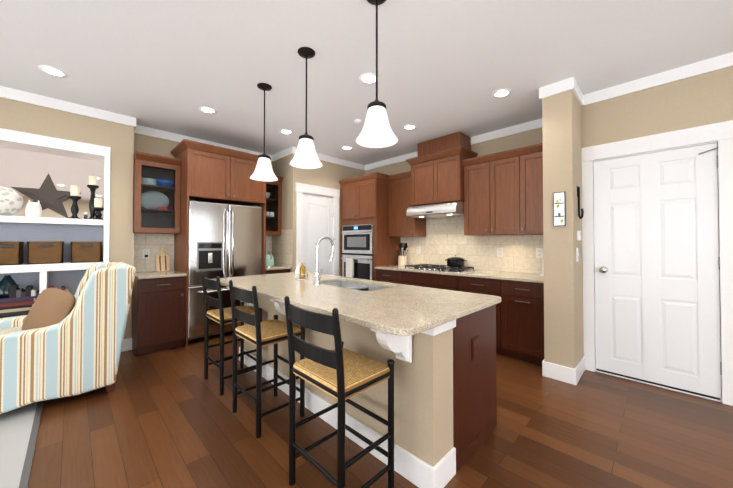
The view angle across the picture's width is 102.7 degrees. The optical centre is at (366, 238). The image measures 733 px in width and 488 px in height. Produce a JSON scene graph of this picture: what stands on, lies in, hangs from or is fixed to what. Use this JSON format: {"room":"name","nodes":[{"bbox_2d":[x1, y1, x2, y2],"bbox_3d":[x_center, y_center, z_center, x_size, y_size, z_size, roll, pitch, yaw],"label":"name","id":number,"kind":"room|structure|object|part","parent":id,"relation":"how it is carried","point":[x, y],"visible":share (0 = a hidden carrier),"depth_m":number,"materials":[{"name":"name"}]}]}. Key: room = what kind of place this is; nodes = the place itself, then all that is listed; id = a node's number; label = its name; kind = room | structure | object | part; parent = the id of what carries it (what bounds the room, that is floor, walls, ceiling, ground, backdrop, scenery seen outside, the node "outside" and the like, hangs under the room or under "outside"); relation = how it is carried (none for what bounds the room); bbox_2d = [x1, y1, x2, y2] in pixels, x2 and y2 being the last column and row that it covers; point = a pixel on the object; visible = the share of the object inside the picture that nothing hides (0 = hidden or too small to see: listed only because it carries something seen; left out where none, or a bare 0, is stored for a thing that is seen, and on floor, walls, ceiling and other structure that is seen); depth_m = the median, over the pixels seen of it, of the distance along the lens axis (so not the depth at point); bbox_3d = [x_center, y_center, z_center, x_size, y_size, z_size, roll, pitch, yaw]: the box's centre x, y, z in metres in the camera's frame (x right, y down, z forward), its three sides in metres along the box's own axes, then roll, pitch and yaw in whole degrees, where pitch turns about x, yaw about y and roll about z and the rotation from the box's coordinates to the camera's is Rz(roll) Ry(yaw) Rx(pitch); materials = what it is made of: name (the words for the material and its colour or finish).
{"room":"kitchen","nodes":[
{"label":"kitchen","id":0,"kind":"room"},
{"bbox_2d":[12,196,103,218],"bbox_3d":[-10.351,0.027,10.153,0.100,2.750,8.200,-1,-1,45],"label":"wall","id":1,"kind":"structure","parent":0,"point":[83,206],"depth_m":10.11,"materials":[{"name":"paint"}]},
{"bbox_2d":[0,97,133,338],"bbox_3d":[-4.562,-0.086,1.920,0.330,2.750,4.734,-1,-1,45],"label":"wall","id":2,"kind":"structure","parent":0,"point":[118,138],"depth_m":3.34,"materials":[{"name":"beige paint"}]},
{"bbox_2d":[134,133,271,164],"bbox_3d":[-2.321,-0.052,4.368,0.120,2.750,1.897,-1,-1,45],"label":"wall","id":3,"kind":"structure","parent":0,"point":[153,145],"depth_m":3.83,"materials":[{"name":"beige paint"}]},
{"bbox_2d":[134,126,271,161],"bbox_3d":[-2.271,-1.375,4.336,0.019,0.104,1.897,-1,-1,45],"label":"crown molding","id":4,"kind":"structure","parent":3,"relation":"attached to","point":[147,131],"depth_m":3.98,"materials":[{"name":"white wood"}]},
{"bbox_2d":[172,143,235,203],"bbox_3d":[-2.194,-0.838,3.979,0.620,0.650,0.562,-1,-1,45],"label":"upper cabinet","id":5,"kind":"object","parent":3,"relation":"attached to","point":[201,172],"depth_m":3.74,"materials":[{"name":"brown wood"}]},
{"bbox_2d":[224,151,267,206],"bbox_3d":[-1.880,-0.833,4.293,0.620,0.650,0.562,-1,-1,45],"label":"upper cabinet","id":6,"kind":"object","parent":3,"relation":"attached to","point":[249,192],"depth_m":4.10,"materials":[{"name":"brown wood"}]},
{"bbox_2d":[272,155,288,229],"bbox_3d":[-1.417,-0.045,4.891,0.659,2.750,0.118,-1,-1,45],"label":"wall","id":7,"kind":"structure","parent":0,"point":[280,167],"depth_m":4.72,"materials":[{"name":"beige paint"}]},
{"bbox_2d":[272,147,291,160],"bbox_3d":[-1.370,-1.369,4.764,0.630,0.104,0.020,-1,-1,45],"label":"crown molding","id":8,"kind":"structure","parent":7,"relation":"attached to","point":[288,151],"depth_m":4.74,"materials":[{"name":"white wood"}]},
{"bbox_2d":[289,154,364,275],"bbox_3d":[-0.629,-0.042,5.127,0.120,2.750,1.567,-1,-1,45],"label":"wall","id":9,"kind":"structure","parent":0,"point":[329,175],"depth_m":4.84,"materials":[{"name":"beige paint"}]},
{"bbox_2d":[132,229,292,271],"bbox_3d":[-2.044,0.139,4.089,0.658,0.580,1.894,-1,-1,45],"label":"backsplash","id":10,"kind":"structure","parent":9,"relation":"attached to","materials":[{"name":"tile"}]},
{"bbox_2d":[296,182,339,275],"bbox_3d":[-0.832,0.230,4.904,0.144,2.200,0.877,-1,-1,45],"label":"door frame","id":11,"kind":"structure","parent":9,"relation":"attached to","point":[302,189],"depth_m":4.80,"materials":[{"name":"white wood"}]},
{"bbox_2d":[303,194,334,274],"bbox_3d":[-0.788,0.300,4.882,0.073,2.031,0.649,-1,-1,45],"label":"pantry door","id":12,"kind":"structure","parent":9,"relation":"in","point":[317,218],"depth_m":4.87,"materials":[{"name":"white wood"}]},
{"bbox_2d":[292,146,363,170],"bbox_3d":[-0.601,-1.365,5.074,0.020,0.104,1.548,-1,-1,45],"label":"crown molding","id":13,"kind":"structure","parent":9,"relation":"attached to","point":[322,157],"depth_m":5.15,"materials":[{"name":"white wood"}]},
{"bbox_2d":[0,0,732,201],"bbox_3d":[-3.984,-1.483,3.953,17.900,0.100,8.600,-1,-1,45],"label":"ceiling","id":14,"kind":"structure","parent":0,"point":[446,67],"depth_m":2.38,"materials":[{"name":"paint"}]},
{"bbox_2d":[38,65,68,77],"bbox_3d":[-2.680,-1.442,2.513,0.184,0.022,0.176,-1,-1,45],"label":"recessed light","id":15,"kind":"object","parent":14,"relation":"in","point":[53,71],"depth_m":2.54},
{"bbox_2d":[0,86,139,127],"bbox_3d":[-4.431,-1.409,1.821,0.019,0.104,4.754,-1,-1,45],"label":"crown molding","id":16,"kind":"structure","parent":14,"relation":"attached to","point":[5,92],"depth_m":3.07,"materials":[{"name":"white wood"}]},
{"bbox_2d":[199,106,216,113],"bbox_3d":[-1.755,-1.432,3.245,0.184,0.022,0.173,-1,-1,45],"label":"recessed light","id":17,"kind":"object","parent":14,"relation":"in","point":[208,110],"depth_m":3.29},
{"bbox_2d":[250,83,277,181],"bbox_3d":[-0.971,-1.008,2.788,0.256,0.882,0.256,-1,-1,45],"label":"pendant light","id":18,"kind":"object","parent":14,"relation":"hanging from","point":[263,171],"visible":1,"depth_m":2.75,"materials":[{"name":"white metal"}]},
{"bbox_3d":[-0.971,-0.664,2.784,0.256,0.194,0.256,-1,-1,45],"label":"lamp shade","id":19,"kind":"part","parent":18,"relation":"part of","materials":[{"name":"white glass"}]},
{"bbox_3d":[-0.971,-1.103,2.790,0.136,0.692,0.136,-1,-1,45],"label":"stem","id":20,"kind":"part","parent":18,"relation":"part of","materials":[{"name":"brown metal"}]},
{"bbox_2d":[279,129,292,134],"bbox_3d":[-1.062,-1.423,3.880,0.172,0.022,0.176,-1,-1,45],"label":"recessed light","id":21,"kind":"object","parent":14,"relation":"in","point":[284,131],"depth_m":3.91,"materials":[{"name":"white"}]},
{"bbox_2d":[289,47,322,168],"bbox_3d":[-0.469,-1.015,2.287,0.256,0.882,0.256,-1,-1,45],"label":"pendant light","id":22,"kind":"object","parent":14,"relation":"hanging from","point":[305,157],"visible":1,"depth_m":2.25,"materials":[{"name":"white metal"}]},
{"bbox_3d":[-0.469,-0.671,2.282,0.256,0.194,0.256,-1,-1,45],"label":"lamp shade","id":23,"kind":"part","parent":22,"relation":"part of","materials":[{"name":"white glass"}]},
{"bbox_3d":[-0.469,-1.110,2.288,0.136,0.692,0.136,-1,-1,45],"label":"stem","id":24,"kind":"part","parent":22,"relation":"part of","materials":[{"name":"brown metal"}]},
{"bbox_2d":[341,146,352,149],"bbox_3d":[-0.306,-1.414,4.544,0.174,0.022,0.172,-1,-1,45],"label":"recessed light","id":25,"kind":"object","parent":14,"relation":"in","point":[344,147],"depth_m":4.61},
{"bbox_2d":[359,73,378,84],"bbox_3d":[0.022,-1.440,2.624,0.177,0.022,0.179,-1,-1,45],"label":"recessed light","id":26,"kind":"object","parent":14,"relation":"in","point":[369,78],"depth_m":2.65,"materials":[{"name":"white"}]},
{"bbox_2d":[355,0,397,147],"bbox_3d":[0.061,-1.022,1.757,0.256,0.882,0.256,-1,-1,45],"label":"pendant light","id":27,"kind":"object","parent":14,"relation":"hanging from","point":[376,132],"visible":1,"depth_m":1.73,"materials":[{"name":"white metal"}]},
{"bbox_3d":[0.061,-1.117,1.758,0.136,0.692,0.136,-1,-1,45],"label":"stem","id":28,"kind":"part","parent":27,"relation":"part of","materials":[{"name":"brown metal"}]},
{"bbox_3d":[0.061,-0.678,1.752,0.256,0.194,0.256,-1,-1,45],"label":"lamp shade","id":29,"kind":"part","parent":27,"relation":"part of","materials":[{"name":"white glass"}]},
{"bbox_2d":[402,124,416,129],"bbox_3d":[0.547,-1.425,3.720,0.169,0.022,0.177,-1,-1,45],"label":"recessed light","id":30,"kind":"object","parent":14,"relation":"in","point":[409,126],"depth_m":3.77,"materials":[{"name":"white"}]},
{"bbox_2d":[492,89,511,97],"bbox_3d":[1.331,-1.437,2.883,0.177,0.022,0.182,-1,-1,45],"label":"recessed light","id":31,"kind":"object","parent":14,"relation":"in","point":[501,93],"depth_m":2.92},
{"bbox_2d":[27,334,732,487],"bbox_3d":[-3.984,1.367,3.914,17.900,0.100,8.600,-1,-1,45],"label":"floor","id":32,"kind":"structure","parent":0,"point":[167,418],"depth_m":1.90,"materials":[{"name":"brown wood"}]},
{"bbox_2d":[0,401,42,487],"bbox_3d":[-2.982,1.264,0.568,3.550,0.014,3.080,-1,-1,45],"label":"rug","id":33,"kind":"object","parent":32,"relation":"on","point":[19,427],"visible":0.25,"depth_m":1.83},
{"bbox_2d":[0,128,110,317],"bbox_3d":[-3.746,0.126,2.724,0.340,2.348,2.024,-1,-1,45],"label":"bookcase","id":34,"kind":"object","parent":32,"relation":"on","point":[39,253],"visible":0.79,"depth_m":3.09,"materials":[{"name":"wood"}]},
{"bbox_2d":[0,262,135,413],"bbox_3d":[-2.668,0.767,2.495,0.820,1.060,1.021,-1,-1,45],"label":"armchair","id":35,"kind":"object","parent":32,"relation":"on","point":[55,343],"visible":1,"depth_m":2.33,"materials":[{"name":"fabric"}]},
{"bbox_2d":[0,326,21,333],"bbox_3d":[-2.760,0.826,2.402,0.580,0.140,0.720,-1,-1,45],"label":"cushion","id":36,"kind":"object","parent":35,"relation":"on","point":[3,329],"depth_m":2.44,"materials":[{"name":"fabric"}]},
{"bbox_2d":[22,287,75,330],"bbox_3d":[-2.605,0.631,2.405,0.430,0.430,0.148,8,-16,20],"label":"pillow","id":37,"kind":"object","parent":35,"relation":"on","point":[52,305],"depth_m":2.35,"materials":[{"name":"brown fabric"}]},
{"bbox_2d":[132,275,187,355],"bbox_3d":[-2.563,0.882,3.593,0.610,0.860,0.467,-1,-1,45],"label":"base cabinet","id":38,"kind":"object","parent":32,"relation":"on","point":[159,306],"depth_m":3.38,"materials":[{"name":"brown wood"}]},
{"bbox_2d":[135,271,183,278],"bbox_3d":[-2.554,0.437,3.590,0.635,0.030,0.467,-1,-1,45],"label":"countertop","id":39,"kind":"structure","parent":38,"relation":"on","point":[139,274],"depth_m":3.44,"materials":[{"name":"beige stone"}]},
{"bbox_2d":[188,199,261,342],"bbox_3d":[-2.019,0.414,4.105,0.605,1.810,0.947,-1,-1,45],"label":"fridge","id":40,"kind":"object","parent":32,"relation":"on","point":[225,240],"visible":0.54,"depth_m":3.85,"materials":[{"name":"silver metal"}]},
{"bbox_2d":[201,273,262,395],"bbox_3d":[-1.242,0.807,2.691,0.442,0.986,0.404,-1,-1,45],"label":"stool","id":41,"kind":"object","parent":32,"relation":"on","point":[221,316],"visible":0.88,"depth_m":2.59,"materials":[{"name":"black paint"}]},
{"bbox_3d":[-1.230,0.698,2.705,0.412,0.058,0.342,-1,-1,45],"label":"seat","id":42,"kind":"part","parent":41,"relation":"part of","materials":[{"name":"beige wicker"}]},
{"bbox_2d":[229,280,304,437],"bbox_3d":[-0.739,0.800,2.161,0.442,0.986,0.404,-1,-1,45],"label":"stool","id":43,"kind":"object","parent":32,"relation":"on","point":[257,333],"visible":0.9,"depth_m":2.08,"materials":[{"name":"black paint"}]},
{"bbox_3d":[-0.727,0.691,2.175,0.412,0.058,0.342,-1,-1,45],"label":"seat","id":44,"kind":"part","parent":43,"relation":"part of","materials":[{"name":"beige wicker"}]},
{"bbox_2d":[262,267,289,274],"bbox_3d":[-1.538,0.896,4.619,0.610,0.860,0.409,-1,-1,45],"label":"base cabinet","id":45,"kind":"object","parent":32,"relation":"on","point":[263,272],"depth_m":4.33,"materials":[{"name":"brown wood"}]},
{"bbox_2d":[262,263,290,270],"bbox_3d":[-1.530,0.451,4.616,0.635,0.030,0.409,-1,-1,45],"label":"countertop","id":46,"kind":"structure","parent":45,"relation":"on","point":[267,266],"depth_m":4.41,"materials":[{"name":"beige stone"}]},
{"bbox_2d":[266,251,273,266],"bbox_3d":[-1.509,0.314,4.548,0.209,0.242,0.166,-1,-1,45],"label":"kettle","id":47,"kind":"object","parent":46,"relation":"on","point":[269,258],"depth_m":4.50,"materials":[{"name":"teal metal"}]},
{"bbox_2d":[284,296,394,487],"bbox_3d":[-0.145,0.791,1.511,0.442,0.986,0.404,-1,-1,45],"label":"stool","id":48,"kind":"object","parent":32,"relation":"on","point":[340,374],"visible":1,"depth_m":1.43,"materials":[{"name":"black paint"}]},
{"bbox_3d":[-0.133,0.682,1.525,0.412,0.058,0.342,-1,-1,45],"label":"seat","id":49,"kind":"part","parent":48,"relation":"part of","materials":[{"name":"beige wicker"}]},
{"bbox_2d":[221,284,496,487],"bbox_3d":[-0.312,0.867,2.506,2.415,0.860,1.041,-1,-1,45],"label":"kitchen island","id":50,"kind":"object","parent":32,"relation":"on","point":[437,346],"depth_m":1.68,"materials":[{"name":"paint"}]},
{"bbox_2d":[215,272,500,339],"bbox_3d":[-0.336,0.423,2.520,2.530,0.030,1.114,-1,-1,45],"label":"island countertop","id":51,"kind":"structure","parent":50,"relation":"on","point":[404,311],"depth_m":1.89,"materials":[{"name":"beige stone"}]},
{"bbox_2d":[314,236,333,284],"bbox_3d":[-0.362,0.193,2.638,0.110,0.431,0.222,-1,-1,45],"label":"faucet","id":52,"kind":"object","parent":51,"relation":"on","point":[318,275],"depth_m":2.59,"materials":[{"name":"silver metal"}]},
{"bbox_2d":[319,280,386,291],"bbox_3d":[-0.133,0.536,2.658,0.808,0.216,0.418,-1,-1,45],"label":"sink","id":53,"kind":"object","parent":51,"relation":"in","point":[342,283],"depth_m":2.91,"materials":[{"name":"silver metal"}]},
{"bbox_2d":[471,335,478,360],"bbox_3d":[0.668,0.667,1.792,0.013,0.130,0.090,-1,-1,45],"label":"handle","id":54,"kind":"object","parent":50,"relation":"attached to","point":[474,338],"depth_m":1.78,"materials":[{"name":"brown wood"}]},
{"bbox_2d":[339,131,543,364],"bbox_3d":[0.857,-0.052,4.248,3.215,2.746,0.708,-1,-1,45],"label":"kitchen cabinets","id":55,"kind":"object","parent":32,"relation":"on","point":[453,211],"visible":0.77,"depth_m":3.89,"materials":[{"name":"brown wood"}]},
{"bbox_2d":[406,201,463,218],"bbox_3d":[1.044,-0.399,4.189,0.786,0.162,0.535,-1,-1,45],"label":"hood","id":56,"kind":"object","parent":55,"relation":"attached to","point":[438,209],"depth_m":4.04,"materials":[{"name":"metal"}]},
{"bbox_2d":[375,265,543,282],"bbox_3d":[1.183,0.442,3.949,2.340,0.030,0.660,-1,-1,45],"label":"countertop","id":57,"kind":"structure","parent":55,"relation":"on","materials":[{"name":"stone"}]},
{"bbox_2d":[404,264,475,272],"bbox_3d":[1.010,0.408,4.116,0.880,0.042,0.500,-1,-1,45],"label":"cooktop","id":58,"kind":"object","parent":57,"relation":"in","point":[452,268],"depth_m":3.98,"materials":[{"name":"black metal"}]},
{"bbox_2d":[445,255,466,266],"bbox_3d":[1.233,0.304,4.057,0.300,0.163,0.242,-1,-1,45],"label":"pot","id":59,"kind":"object","parent":58,"relation":"on","point":[455,261],"depth_m":3.96,"materials":[{"name":"black metal"}]},
{"bbox_2d":[365,128,542,174],"bbox_3d":[-2.448,0.000,8.159,13.900,2.750,0.150,-1,-1,45],"label":"wall","id":60,"kind":"structure","parent":0,"point":[522,139],"depth_m":3.90,"materials":[{"name":"beige paint"}]},
{"bbox_2d":[364,118,541,170],"bbox_3d":[1.101,-1.373,4.511,3.225,0.104,0.020,-1,-1,45],"label":"crown molding","id":61,"kind":"structure","parent":60,"relation":"attached to","point":[535,124],"depth_m":3.95,"materials":[{"name":"white wood"}]},
{"bbox_2d":[401,216,543,273],"bbox_3d":[1.411,0.055,4.182,2.340,0.750,0.017,-1,-1,45],"label":"backsplash","id":62,"kind":"structure","parent":60,"relation":"attached to","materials":[{"name":"tile"}]},
{"bbox_2d":[542,90,583,368],"bbox_3d":[2.051,-0.071,2.996,0.235,2.750,0.794,-1,-1,45],"label":"wall","id":63,"kind":"structure","parent":0,"point":[563,268],"depth_m":2.72,"materials":[{"name":"beige paint"}]},
{"bbox_2d":[539,87,551,100],"bbox_3d":[1.940,-1.392,3.083,0.020,0.104,0.775,-1,-1,45],"label":"crown molding","id":64,"kind":"structure","parent":63,"relation":"attached to","point":[543,92],"depth_m":2.79,"materials":[{"name":"white wood"}]},
{"bbox_2d":[553,192,565,225],"bbox_3d":[1.776,-0.272,2.700,0.094,0.313,0.017,-1,-1,45],"label":"framed picture","id":65,"kind":"object","parent":63,"relation":"attached to","point":[559,208],"visible":1,"depth_m":2.69},
{"bbox_2d":[568,77,583,105],"bbox_3d":[2.004,-1.396,2.786,0.019,0.104,0.445,-1,-1,45],"label":"crown molding","id":66,"kind":"structure","parent":63,"relation":"attached to","point":[572,84],"depth_m":2.71,"materials":[{"name":"white wood"}]},
{"bbox_2d":[576,248,578,261],"bbox_3d":[1.975,0.150,2.741,0.014,0.130,0.070,-1,-1,45],"label":"light switch","id":67,"kind":"object","parent":63,"relation":"attached to","point":[577,254],"depth_m":2.73,"materials":[{"name":"white plastic"}]},
{"bbox_2d":[572,355,585,384],"bbox_3d":[2.010,1.231,2.759,0.015,0.140,0.459,-1,-1,45],"label":"baseboard","id":68,"kind":"structure","parent":63,"relation":"attached to","point":[579,369],"depth_m":2.69,"materials":[{"name":"white wood"}]},
{"bbox_2d":[577,231,580,239],"bbox_3d":[2.014,-0.029,2.775,0.023,0.090,0.070,-1,-1,45],"label":"light switch","id":69,"kind":"object","parent":63,"relation":"attached to","point":[578,238],"depth_m":2.75,"materials":[{"name":"white plastic"}]},
{"bbox_2d":[577,186,583,218],"bbox_3d":[2.001,-0.341,2.741,0.059,0.318,0.094,-1,-1,45],"label":"hook","id":70,"kind":"object","parent":63,"relation":"attached to","point":[582,210],"visible":1,"depth_m":2.76,"materials":[{"name":"black paint"}]},
{"bbox_2d":[581,66,732,147],"bbox_3d":[3.580,-0.089,1.671,3.799,2.750,0.150,-1,-1,45],"label":"wall","id":71,"kind":"structure","parent":0,"point":[699,100],"depth_m":2.57,"materials":[{"name":"beige paint"}]},
{"bbox_2d":[581,120,732,405],"bbox_3d":[2.576,0.192,2.644,1.000,2.215,0.166,-1,-1,45],"label":"door frame","id":72,"kind":"structure","parent":71,"relation":"attached to","point":[720,134],"depth_m":2.43,"materials":[{"name":"white wood"}]},
{"bbox_2d":[593,143,721,399],"bbox_3d":[2.524,0.260,2.600,0.801,2.048,0.110,-1,-1,45],"label":"entry door","id":73,"kind":"structure","parent":71,"relation":"in","point":[657,269],"depth_m":2.57,"materials":[{"name":"white paint"}]},
{"bbox_2d":[584,52,732,105],"bbox_3d":[3.519,-1.412,1.629,3.799,0.104,0.019,-1,-1,45],"label":"crown molding","id":74,"kind":"structure","parent":71,"relation":"attached to","point":[691,70],"depth_m":2.55,"materials":[{"name":"white wood"}]}
]}

